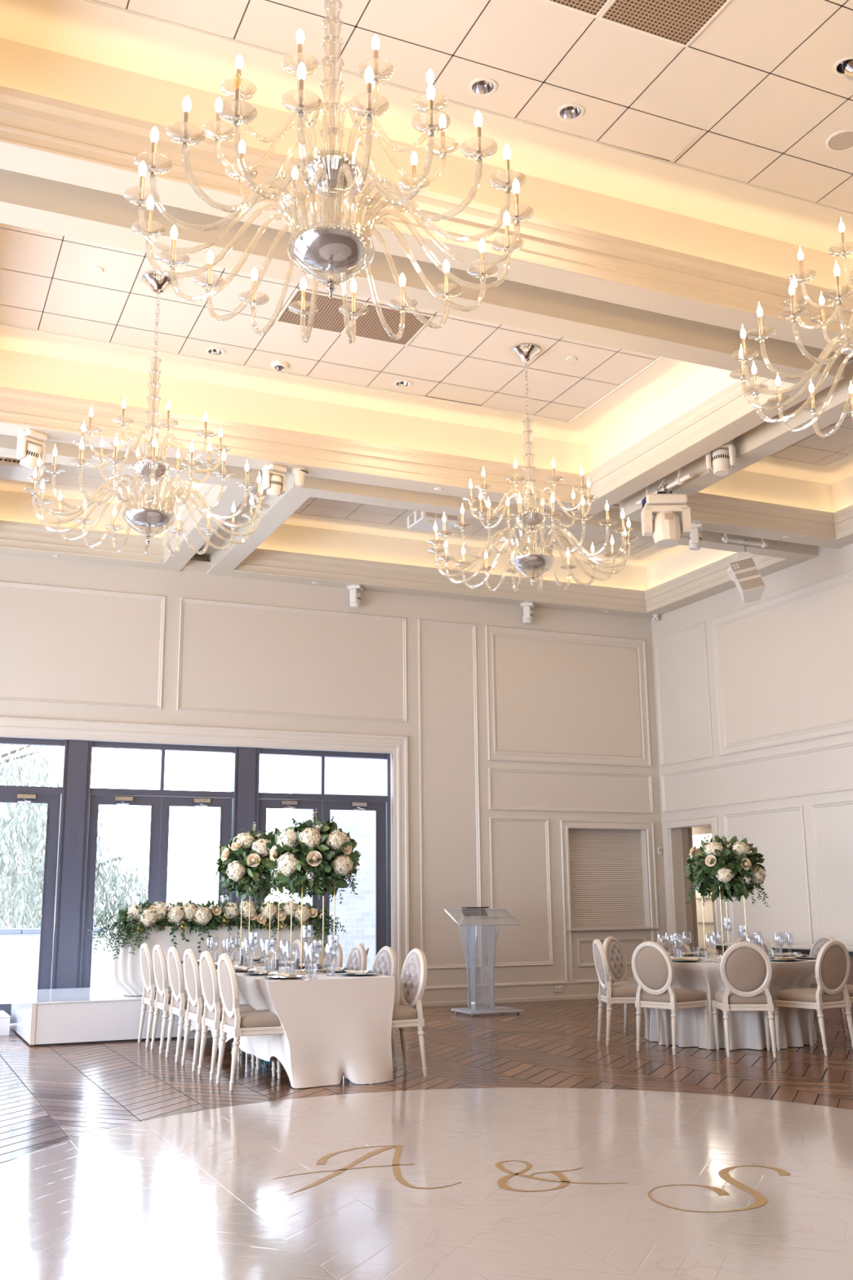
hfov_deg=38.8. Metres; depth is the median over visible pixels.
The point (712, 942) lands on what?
table number
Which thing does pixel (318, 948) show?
wine glass
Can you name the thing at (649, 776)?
trim
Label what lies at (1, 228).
roof slab
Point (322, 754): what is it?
window
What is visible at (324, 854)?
flower arrangement
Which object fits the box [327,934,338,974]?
vase
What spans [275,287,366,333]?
ceiling vent
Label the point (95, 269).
sprinkler cover
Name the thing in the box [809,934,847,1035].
dining chair
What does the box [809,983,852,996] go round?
seat cushion
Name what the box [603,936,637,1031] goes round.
dining chair
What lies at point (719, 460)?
spotlight
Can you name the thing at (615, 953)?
tufted cushion
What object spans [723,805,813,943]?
trim
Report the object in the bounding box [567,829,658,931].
roller shutter
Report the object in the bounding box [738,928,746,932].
candle
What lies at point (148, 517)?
chandelier
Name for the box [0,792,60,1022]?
door
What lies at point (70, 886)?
window
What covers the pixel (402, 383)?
recessed light
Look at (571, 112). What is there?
recessed light
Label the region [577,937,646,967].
trim
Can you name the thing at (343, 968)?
folded napkin
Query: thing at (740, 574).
grille
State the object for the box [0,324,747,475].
cove
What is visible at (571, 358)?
sprinkler cover
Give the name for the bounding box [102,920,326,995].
tablecloth
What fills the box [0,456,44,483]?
projector
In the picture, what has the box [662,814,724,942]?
door frame
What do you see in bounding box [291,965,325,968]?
charger plate
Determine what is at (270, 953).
drinking glass
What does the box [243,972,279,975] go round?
charger plate
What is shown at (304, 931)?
candle
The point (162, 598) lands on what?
trim
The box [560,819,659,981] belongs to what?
trim
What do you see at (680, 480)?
pipe
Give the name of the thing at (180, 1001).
seat cushion
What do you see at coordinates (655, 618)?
security camera
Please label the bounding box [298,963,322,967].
folded napkin
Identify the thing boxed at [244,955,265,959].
folded napkin
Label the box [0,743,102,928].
willow tree
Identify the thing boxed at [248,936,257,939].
candle
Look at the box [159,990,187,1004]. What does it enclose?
seat cushion
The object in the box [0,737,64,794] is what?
window
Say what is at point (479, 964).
trim
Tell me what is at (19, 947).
wall
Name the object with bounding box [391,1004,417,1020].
seat cushion
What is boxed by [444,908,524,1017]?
lectern
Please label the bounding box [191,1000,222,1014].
seat cushion
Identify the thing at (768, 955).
charger plate
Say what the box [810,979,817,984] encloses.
seat cushion
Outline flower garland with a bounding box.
[86,899,346,959]
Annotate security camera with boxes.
[653,613,658,621]
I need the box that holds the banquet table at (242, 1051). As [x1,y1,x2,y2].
[240,1049,345,1078]
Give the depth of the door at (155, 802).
15.46 m
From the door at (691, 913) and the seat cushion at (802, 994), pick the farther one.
the door at (691, 913)
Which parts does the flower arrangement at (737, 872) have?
filler flower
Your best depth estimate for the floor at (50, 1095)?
10.24 m
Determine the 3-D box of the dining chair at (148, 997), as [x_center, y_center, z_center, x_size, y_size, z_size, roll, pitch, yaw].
[-2.687,3.676,12.622,0.605,1.014,0.545,5,-13,-23]
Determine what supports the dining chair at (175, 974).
on the floor at (50, 1095)
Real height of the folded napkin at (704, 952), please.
0.038 m
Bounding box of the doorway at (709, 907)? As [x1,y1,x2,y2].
[692,833,718,955]
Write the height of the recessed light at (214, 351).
0.067 m
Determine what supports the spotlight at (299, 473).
attached to the ceiling
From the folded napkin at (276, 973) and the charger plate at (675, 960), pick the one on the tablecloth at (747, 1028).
the charger plate at (675, 960)
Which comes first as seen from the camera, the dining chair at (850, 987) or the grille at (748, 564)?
the dining chair at (850, 987)
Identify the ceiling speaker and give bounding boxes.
[826,128,852,151]
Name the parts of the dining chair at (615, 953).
frame, leg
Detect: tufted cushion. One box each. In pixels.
[288,943,299,960]
[305,946,317,964]
[324,946,337,967]
[347,948,361,970]
[373,951,391,976]
[402,953,420,1003]
[607,940,624,979]
[660,938,687,955]
[742,937,769,955]
[813,939,829,956]
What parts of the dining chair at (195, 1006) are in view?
leg, post, panel, frame, seat frame, leg, post, leg, leg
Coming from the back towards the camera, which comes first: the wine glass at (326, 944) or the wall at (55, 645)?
the wall at (55, 645)
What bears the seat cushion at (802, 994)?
on the dining chair at (833, 964)
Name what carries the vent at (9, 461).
attached to the projector
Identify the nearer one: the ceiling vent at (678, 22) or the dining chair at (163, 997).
the ceiling vent at (678, 22)
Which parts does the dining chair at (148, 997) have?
leg, post, panel, frame, seat frame, leg, post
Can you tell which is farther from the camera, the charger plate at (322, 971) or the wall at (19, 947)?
the wall at (19, 947)
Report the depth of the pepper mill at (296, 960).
11.23 m
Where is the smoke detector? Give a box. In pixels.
[271,360,288,370]
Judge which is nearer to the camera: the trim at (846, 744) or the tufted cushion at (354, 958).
the tufted cushion at (354, 958)
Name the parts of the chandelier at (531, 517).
bulb, bulb, bulb, bulb, arm, arm, arm, arm, bulb, bulb, arm, arm, arm, arm, arm, arm, arm, bulb, bulb, arm, arm, arm, chain, stem, lamp shade, ribbed dish, silvered dish, lamp shade, arm, arm, arm, bulb, bulb, arm, arm, arm, arm, arm, arm, arm, bulb, arm, bulb, arm, arm, arm, bulb, bulb, bulb, bulb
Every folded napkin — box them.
[233,964,253,970]
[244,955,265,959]
[247,968,273,973]
[259,958,283,961]
[268,971,297,977]
[278,960,300,964]
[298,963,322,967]
[323,966,351,970]
[346,969,375,973]
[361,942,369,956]
[670,955,701,960]
[680,951,707,955]
[768,955,795,959]
[770,951,802,955]
[795,954,810,957]
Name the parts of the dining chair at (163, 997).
leg, post, panel, frame, leg, seat frame, post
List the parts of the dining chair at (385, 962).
frame, leg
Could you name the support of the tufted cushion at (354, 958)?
on the dining chair at (357, 958)
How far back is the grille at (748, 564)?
15.14 m
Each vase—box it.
[132,890,141,902]
[247,932,258,968]
[263,943,275,969]
[302,925,311,970]
[311,942,322,970]
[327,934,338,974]
[722,918,732,941]
[737,925,747,940]
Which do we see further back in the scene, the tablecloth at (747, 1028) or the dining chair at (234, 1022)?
the tablecloth at (747, 1028)
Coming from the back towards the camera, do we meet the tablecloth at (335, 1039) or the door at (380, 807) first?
the door at (380, 807)
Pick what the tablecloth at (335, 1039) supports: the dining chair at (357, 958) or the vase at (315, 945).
the vase at (315, 945)
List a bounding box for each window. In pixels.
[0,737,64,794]
[50,739,391,988]
[89,741,234,798]
[258,748,386,802]
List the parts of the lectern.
panel, panel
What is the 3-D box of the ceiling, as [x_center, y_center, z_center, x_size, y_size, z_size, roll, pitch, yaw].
[-0.578,-2.621,10.639,15.000,0.820,13.210,5,-13,-23]
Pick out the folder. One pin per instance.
(462, 907)
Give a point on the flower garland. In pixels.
(192, 914)
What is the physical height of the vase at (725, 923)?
0.400 m
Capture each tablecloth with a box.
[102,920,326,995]
[181,960,395,1088]
[644,955,817,1049]
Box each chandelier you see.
[22,271,270,556]
[124,0,533,345]
[426,343,638,593]
[729,58,852,438]
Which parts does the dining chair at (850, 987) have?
leg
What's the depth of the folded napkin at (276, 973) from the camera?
9.87 m
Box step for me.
[0,1010,10,1035]
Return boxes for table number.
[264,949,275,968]
[706,939,715,953]
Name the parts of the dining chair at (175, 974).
leg, post, panel, frame, seat frame, leg, post, leg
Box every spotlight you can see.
[16,429,47,469]
[262,463,286,497]
[291,467,308,487]
[346,584,363,608]
[520,601,534,624]
[688,522,702,550]
[706,439,737,475]
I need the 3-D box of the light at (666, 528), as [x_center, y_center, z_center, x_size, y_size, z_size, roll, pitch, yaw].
[2.599,-1.315,13.136,0.502,0.601,0.320,-1,-12,0]
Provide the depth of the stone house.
21.12 m
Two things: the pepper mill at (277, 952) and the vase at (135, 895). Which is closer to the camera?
the pepper mill at (277, 952)
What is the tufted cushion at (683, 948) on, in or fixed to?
on the dining chair at (684, 948)
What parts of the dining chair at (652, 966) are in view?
post, leg, panel, frame, leg, post, seat frame, leg, leg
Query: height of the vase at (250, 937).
0.330 m
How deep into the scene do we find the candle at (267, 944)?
11.27 m
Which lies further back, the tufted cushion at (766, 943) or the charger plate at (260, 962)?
the tufted cushion at (766, 943)
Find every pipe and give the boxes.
[635,467,693,505]
[721,533,768,551]
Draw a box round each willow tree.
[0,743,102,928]
[0,836,147,928]
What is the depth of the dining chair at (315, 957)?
12.64 m
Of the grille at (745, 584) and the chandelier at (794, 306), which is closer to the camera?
the chandelier at (794, 306)
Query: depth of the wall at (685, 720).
16.60 m
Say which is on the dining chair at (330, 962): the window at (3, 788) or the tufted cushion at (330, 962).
the tufted cushion at (330, 962)
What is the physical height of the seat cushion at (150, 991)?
0.103 m
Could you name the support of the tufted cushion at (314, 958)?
on the dining chair at (315, 957)
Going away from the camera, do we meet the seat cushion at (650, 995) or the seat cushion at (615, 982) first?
the seat cushion at (650, 995)
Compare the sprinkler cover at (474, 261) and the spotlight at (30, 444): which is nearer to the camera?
the sprinkler cover at (474, 261)
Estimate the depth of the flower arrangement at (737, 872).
12.37 m
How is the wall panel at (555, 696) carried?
attached to the wall at (55, 645)
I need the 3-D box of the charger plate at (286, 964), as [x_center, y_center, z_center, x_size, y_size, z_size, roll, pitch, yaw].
[-1.373,3.208,11.951,0.334,0.017,0.334,5,-13,-23]
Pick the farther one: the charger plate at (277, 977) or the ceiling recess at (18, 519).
the ceiling recess at (18, 519)
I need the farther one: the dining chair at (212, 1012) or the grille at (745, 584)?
the grille at (745, 584)
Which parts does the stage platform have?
corner trim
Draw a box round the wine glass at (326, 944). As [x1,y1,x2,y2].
[324,943,336,975]
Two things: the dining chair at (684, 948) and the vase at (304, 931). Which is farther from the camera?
the dining chair at (684, 948)
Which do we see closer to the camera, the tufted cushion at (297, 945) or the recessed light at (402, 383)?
the recessed light at (402, 383)
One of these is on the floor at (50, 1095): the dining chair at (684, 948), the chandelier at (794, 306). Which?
the dining chair at (684, 948)
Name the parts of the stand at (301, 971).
rod, rod, square frame, rod, rod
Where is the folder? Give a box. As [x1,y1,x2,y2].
[462,906,488,908]
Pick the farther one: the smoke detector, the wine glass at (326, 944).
the smoke detector
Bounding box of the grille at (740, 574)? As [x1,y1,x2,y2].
[735,568,759,579]
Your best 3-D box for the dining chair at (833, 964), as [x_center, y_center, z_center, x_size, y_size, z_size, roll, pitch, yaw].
[3.673,3.357,11.453,0.545,1.014,0.605,8,-15,-33]
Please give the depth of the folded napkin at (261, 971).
10.44 m
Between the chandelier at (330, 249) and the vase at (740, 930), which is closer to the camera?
the chandelier at (330, 249)
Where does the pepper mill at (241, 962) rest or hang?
on the tablecloth at (335, 1039)
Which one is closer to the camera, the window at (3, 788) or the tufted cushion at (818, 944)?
the tufted cushion at (818, 944)
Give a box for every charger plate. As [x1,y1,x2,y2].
[235,968,253,972]
[238,959,260,961]
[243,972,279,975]
[253,960,285,963]
[263,975,304,979]
[278,963,301,965]
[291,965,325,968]
[317,969,348,973]
[338,973,377,976]
[671,959,702,962]
[679,953,710,955]
[768,955,795,956]
[769,958,801,961]
[785,956,817,959]
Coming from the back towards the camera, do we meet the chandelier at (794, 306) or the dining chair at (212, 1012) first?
the dining chair at (212, 1012)
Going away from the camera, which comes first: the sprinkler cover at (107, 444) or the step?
the sprinkler cover at (107, 444)
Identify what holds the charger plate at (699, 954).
on the tablecloth at (747, 1028)
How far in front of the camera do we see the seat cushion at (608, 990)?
12.03 m
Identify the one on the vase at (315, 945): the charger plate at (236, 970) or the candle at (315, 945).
the candle at (315, 945)
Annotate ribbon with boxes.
[259,1058,271,1065]
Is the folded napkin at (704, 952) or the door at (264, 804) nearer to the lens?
the folded napkin at (704, 952)
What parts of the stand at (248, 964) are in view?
rod, rod, square frame, rod, rod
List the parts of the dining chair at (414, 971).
leg, seat frame, frame, post, leg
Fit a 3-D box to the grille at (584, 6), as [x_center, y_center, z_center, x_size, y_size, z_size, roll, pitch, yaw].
[0.860,-3.837,6.861,0.640,0.010,0.640,5,-13,-23]
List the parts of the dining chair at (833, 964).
leg, leg, seat frame, post, leg, frame, panel, post, leg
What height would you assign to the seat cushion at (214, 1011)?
0.103 m
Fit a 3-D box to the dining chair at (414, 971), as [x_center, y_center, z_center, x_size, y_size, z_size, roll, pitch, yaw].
[-0.326,3.113,10.135,0.605,1.014,0.545,5,-13,-23]
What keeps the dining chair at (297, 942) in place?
on the floor at (50, 1095)
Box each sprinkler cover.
[89,266,102,273]
[103,442,111,446]
[434,487,441,490]
[471,258,480,266]
[566,355,576,361]
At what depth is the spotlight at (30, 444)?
11.46 m
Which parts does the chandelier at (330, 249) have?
bulb, bulb, bulb, bulb, bulb, bulb, arm, bulb, arm, arm, arm, bulb, bulb, arm, arm, bulb, arm, arm, arm, arm, arm, bulb, bulb, bulb, bulb, arm, arm, arm, arm, silvered dish, lamp shade, ribbed dish, lamp shade, stem, arm, arm, bulb, arm, arm, bulb, bulb, arm, arm, arm, arm, arm, bulb, arm, bulb, arm, arm, bulb, bulb, arm, arm, arm, bulb, bulb, bulb, bulb, bulb, bulb, bulb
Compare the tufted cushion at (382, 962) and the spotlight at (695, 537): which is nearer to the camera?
the tufted cushion at (382, 962)
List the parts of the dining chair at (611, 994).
panel, leg, post, frame, post, leg, seat frame, leg, leg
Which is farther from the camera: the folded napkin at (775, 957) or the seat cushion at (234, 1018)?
the folded napkin at (775, 957)
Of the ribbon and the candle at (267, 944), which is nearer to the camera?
the ribbon
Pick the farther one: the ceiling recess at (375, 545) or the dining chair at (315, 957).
the ceiling recess at (375, 545)
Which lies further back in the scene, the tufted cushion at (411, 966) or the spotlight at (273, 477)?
the spotlight at (273, 477)
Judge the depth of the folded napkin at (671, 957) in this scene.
11.86 m
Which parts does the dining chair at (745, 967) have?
leg, post, leg, seat frame, panel, frame, leg, post, leg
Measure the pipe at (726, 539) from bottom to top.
0.365 m
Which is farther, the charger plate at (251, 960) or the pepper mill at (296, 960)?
the charger plate at (251, 960)
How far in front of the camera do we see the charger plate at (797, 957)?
12.08 m
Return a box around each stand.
[240,883,279,966]
[290,871,335,974]
[702,883,747,959]
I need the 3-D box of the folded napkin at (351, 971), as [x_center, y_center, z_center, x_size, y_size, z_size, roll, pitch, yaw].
[-0.555,2.786,10.161,0.116,0.038,0.365,7,-14,-32]
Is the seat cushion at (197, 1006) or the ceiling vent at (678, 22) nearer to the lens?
the ceiling vent at (678, 22)
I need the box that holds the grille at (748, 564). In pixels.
[729,557,755,571]
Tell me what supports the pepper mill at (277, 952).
on the tablecloth at (335, 1039)
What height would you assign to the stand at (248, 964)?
0.858 m
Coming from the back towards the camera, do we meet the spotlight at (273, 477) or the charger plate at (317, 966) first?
the spotlight at (273, 477)
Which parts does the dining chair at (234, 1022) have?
leg, post, panel, frame, leg, post, seat frame, leg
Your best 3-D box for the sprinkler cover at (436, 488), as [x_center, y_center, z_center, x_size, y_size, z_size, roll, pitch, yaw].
[0.125,-1.645,13.211,0.084,0.014,0.084,5,-13,-23]
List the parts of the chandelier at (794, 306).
bulb, bulb, bulb, bulb, bulb, bulb, arm, bulb, arm, bulb, arm, arm, bulb, arm, bulb, arm, arm, arm, arm, bulb, arm, bulb, arm, bulb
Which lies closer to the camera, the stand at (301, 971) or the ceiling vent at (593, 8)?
the ceiling vent at (593, 8)
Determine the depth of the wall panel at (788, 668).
16.36 m
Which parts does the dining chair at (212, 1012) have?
leg, post, panel, frame, seat frame, leg, post, leg, leg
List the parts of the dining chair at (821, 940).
leg, frame, leg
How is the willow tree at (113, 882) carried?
on the garden
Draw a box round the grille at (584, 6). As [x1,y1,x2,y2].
[551,0,607,14]
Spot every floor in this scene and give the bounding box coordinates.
[0,998,852,1165]
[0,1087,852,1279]
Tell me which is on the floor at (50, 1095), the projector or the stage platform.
the stage platform
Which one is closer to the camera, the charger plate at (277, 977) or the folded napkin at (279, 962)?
the charger plate at (277, 977)
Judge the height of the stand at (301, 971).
0.878 m
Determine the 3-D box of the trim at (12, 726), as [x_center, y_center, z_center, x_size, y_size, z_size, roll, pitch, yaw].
[-3.621,2.907,15.417,7.380,3.720,0.070,5,-13,-23]
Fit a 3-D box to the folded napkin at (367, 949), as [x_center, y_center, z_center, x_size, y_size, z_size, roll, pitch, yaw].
[-0.736,3.585,13.657,0.200,0.350,0.173,5,-13,-23]
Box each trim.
[0,581,165,710]
[0,715,409,1004]
[176,597,407,723]
[417,619,482,969]
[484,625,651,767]
[488,768,653,813]
[488,817,553,967]
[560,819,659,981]
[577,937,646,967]
[654,621,713,766]
[661,741,852,813]
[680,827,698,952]
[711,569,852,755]
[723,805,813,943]
[810,800,852,935]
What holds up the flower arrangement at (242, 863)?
on the stand at (248, 964)
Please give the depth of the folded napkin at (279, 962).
11.90 m
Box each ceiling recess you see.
[0,477,203,537]
[256,512,737,591]
[697,452,852,512]
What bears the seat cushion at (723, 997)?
on the dining chair at (745, 967)
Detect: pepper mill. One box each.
[239,946,244,965]
[274,950,279,970]
[294,949,298,968]
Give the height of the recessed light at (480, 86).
0.067 m
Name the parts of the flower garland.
filler flower, filler flower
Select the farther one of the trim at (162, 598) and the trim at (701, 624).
the trim at (701, 624)
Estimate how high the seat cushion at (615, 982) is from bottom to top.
0.103 m
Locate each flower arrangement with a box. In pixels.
[215,822,295,906]
[265,808,360,903]
[684,831,770,906]
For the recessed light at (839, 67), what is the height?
0.067 m
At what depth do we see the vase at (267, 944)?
11.28 m
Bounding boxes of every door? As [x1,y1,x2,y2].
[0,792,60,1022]
[80,795,161,987]
[157,796,231,906]
[257,799,322,911]
[321,800,386,956]
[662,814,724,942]
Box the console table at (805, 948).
[715,941,852,1022]
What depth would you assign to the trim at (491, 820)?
17.56 m
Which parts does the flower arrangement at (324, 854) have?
filler flower, filler flower, filler flower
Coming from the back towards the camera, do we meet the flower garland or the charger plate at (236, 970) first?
the flower garland
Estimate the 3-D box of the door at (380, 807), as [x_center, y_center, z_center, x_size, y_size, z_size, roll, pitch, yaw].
[-0.971,3.596,16.567,0.940,2.765,0.208,5,-13,-23]
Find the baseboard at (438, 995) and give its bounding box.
[421,977,635,1006]
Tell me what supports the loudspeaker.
hanging from the pipe at (726, 539)
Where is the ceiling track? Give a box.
[196,358,852,552]
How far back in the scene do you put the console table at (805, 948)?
14.69 m
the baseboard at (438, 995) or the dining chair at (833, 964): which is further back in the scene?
the baseboard at (438, 995)
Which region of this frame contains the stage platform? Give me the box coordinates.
[9,986,183,1046]
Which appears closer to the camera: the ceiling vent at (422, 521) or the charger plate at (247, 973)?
the charger plate at (247, 973)
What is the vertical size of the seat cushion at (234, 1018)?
0.103 m
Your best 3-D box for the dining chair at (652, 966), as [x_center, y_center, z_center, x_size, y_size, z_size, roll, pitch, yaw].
[2.322,3.404,11.607,0.605,1.014,0.545,11,-17,-43]
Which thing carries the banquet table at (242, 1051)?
on the floor at (50, 1095)
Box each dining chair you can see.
[137,942,199,1046]
[150,944,201,1053]
[165,946,233,1062]
[181,948,255,1071]
[197,951,275,1079]
[216,953,301,1090]
[286,939,304,963]
[303,940,322,964]
[323,942,342,967]
[345,943,366,970]
[367,948,426,1076]
[372,946,397,1066]
[592,938,660,1045]
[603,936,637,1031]
[631,941,710,1054]
[657,934,691,955]
[711,941,776,1057]
[735,933,773,955]
[772,939,852,1055]
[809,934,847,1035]
[809,983,852,1044]
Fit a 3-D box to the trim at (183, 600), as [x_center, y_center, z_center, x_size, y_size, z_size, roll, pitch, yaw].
[-1.799,0.307,16.822,3.310,1.540,0.024,5,-13,-23]
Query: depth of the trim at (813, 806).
15.50 m
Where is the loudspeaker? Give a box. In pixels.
[727,551,765,603]
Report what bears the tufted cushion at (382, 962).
on the dining chair at (385, 962)
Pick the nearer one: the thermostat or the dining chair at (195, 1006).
the dining chair at (195, 1006)
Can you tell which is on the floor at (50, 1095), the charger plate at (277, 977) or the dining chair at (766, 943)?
the dining chair at (766, 943)
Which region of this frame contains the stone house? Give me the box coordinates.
[290,755,383,970]
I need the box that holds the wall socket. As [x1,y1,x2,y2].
[555,986,562,991]
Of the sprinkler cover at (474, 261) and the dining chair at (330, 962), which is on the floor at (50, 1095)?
the dining chair at (330, 962)
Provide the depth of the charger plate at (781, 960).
11.69 m
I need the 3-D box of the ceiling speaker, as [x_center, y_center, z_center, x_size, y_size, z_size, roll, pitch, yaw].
[2.935,-3.506,8.490,0.250,0.012,0.250,5,-13,-23]
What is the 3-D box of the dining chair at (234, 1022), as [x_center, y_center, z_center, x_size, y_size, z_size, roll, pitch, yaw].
[-1.361,3.029,9.696,0.605,1.014,0.545,5,-13,-23]
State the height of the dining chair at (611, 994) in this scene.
1.014 m
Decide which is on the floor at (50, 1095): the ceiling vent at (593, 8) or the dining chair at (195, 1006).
the dining chair at (195, 1006)
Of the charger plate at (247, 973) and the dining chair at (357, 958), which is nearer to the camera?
the charger plate at (247, 973)
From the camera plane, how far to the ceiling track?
14.56 m
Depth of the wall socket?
17.42 m
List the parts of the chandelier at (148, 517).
bulb, bulb, bulb, bulb, bulb, arm, bulb, arm, bulb, arm, bulb, arm, arm, bulb, arm, arm, arm, arm, bulb, bulb, arm, bulb, arm, arm, arm, arm, arm, silvered dish, lamp shade, lamp shade, ribbed dish, stem, arm, bulb, chain, arm, arm, bulb, arm, bulb, bulb, arm, arm, arm, arm, bulb, arm, arm, bulb, arm, bulb, arm, arm, arm, bulb, bulb, bulb, bulb, bulb, bulb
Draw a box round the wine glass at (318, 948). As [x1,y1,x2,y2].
[306,947,319,978]
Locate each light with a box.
[205,346,225,356]
[394,379,411,387]
[468,77,497,96]
[556,102,584,121]
[640,491,691,548]
[833,55,852,75]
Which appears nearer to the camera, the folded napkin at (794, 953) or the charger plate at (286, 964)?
the charger plate at (286, 964)
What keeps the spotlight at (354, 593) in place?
hanging from the ceiling
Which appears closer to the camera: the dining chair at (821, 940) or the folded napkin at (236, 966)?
the folded napkin at (236, 966)
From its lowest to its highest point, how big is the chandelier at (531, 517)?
2.366 m
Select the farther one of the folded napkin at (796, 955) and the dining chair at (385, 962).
the folded napkin at (796, 955)
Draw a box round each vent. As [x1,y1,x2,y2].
[5,457,37,466]
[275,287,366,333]
[342,302,434,346]
[407,510,457,533]
[542,0,611,17]
[597,0,731,47]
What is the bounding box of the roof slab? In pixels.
[0,227,852,551]
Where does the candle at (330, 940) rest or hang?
on the vase at (330, 940)
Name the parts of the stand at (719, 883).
rod, rod, rod, rod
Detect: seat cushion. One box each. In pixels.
[146,986,171,999]
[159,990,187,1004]
[174,995,221,1008]
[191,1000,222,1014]
[207,1004,255,1021]
[226,1009,280,1027]
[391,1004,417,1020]
[602,984,644,997]
[612,980,637,984]
[641,988,703,1002]
[715,990,767,1004]
[777,987,844,1002]
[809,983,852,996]
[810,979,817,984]
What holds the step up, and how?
on the floor at (50, 1095)
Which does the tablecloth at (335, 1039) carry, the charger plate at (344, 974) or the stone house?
the charger plate at (344, 974)
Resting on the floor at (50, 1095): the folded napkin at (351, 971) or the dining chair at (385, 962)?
the dining chair at (385, 962)
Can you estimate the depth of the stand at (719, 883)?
12.42 m
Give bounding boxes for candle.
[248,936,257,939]
[266,943,273,946]
[302,929,310,933]
[313,944,321,947]
[328,939,337,942]
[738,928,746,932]
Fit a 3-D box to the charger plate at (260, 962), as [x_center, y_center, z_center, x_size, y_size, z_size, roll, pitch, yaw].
[-1.624,3.330,12.504,0.334,0.017,0.334,5,-13,-23]
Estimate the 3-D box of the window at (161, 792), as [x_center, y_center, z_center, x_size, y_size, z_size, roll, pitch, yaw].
[-3.469,1.719,15.939,1.880,0.680,0.110,5,-13,-23]
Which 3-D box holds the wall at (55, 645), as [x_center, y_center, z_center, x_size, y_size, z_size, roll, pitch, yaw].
[-3.338,1.416,16.060,15.480,6.900,0.300,5,-13,-23]
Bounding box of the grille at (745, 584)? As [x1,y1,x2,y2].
[738,577,764,591]
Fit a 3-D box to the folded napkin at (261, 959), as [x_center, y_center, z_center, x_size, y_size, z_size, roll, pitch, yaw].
[-1.607,3.300,12.483,0.116,0.038,0.365,7,-14,-32]
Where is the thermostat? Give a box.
[657,847,662,854]
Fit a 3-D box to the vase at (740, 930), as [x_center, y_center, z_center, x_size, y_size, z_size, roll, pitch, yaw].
[3.246,3.095,12.389,0.100,0.330,0.099,5,-13,-23]
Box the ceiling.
[0,0,852,618]
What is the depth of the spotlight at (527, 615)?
18.25 m
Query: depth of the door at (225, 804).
15.90 m
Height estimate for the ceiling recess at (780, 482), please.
0.644 m
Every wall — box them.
[0,537,667,986]
[0,927,111,1004]
[651,543,852,945]
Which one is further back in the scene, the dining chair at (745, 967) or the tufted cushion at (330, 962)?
the tufted cushion at (330, 962)
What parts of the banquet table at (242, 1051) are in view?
leg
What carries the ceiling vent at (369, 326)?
in the ceiling

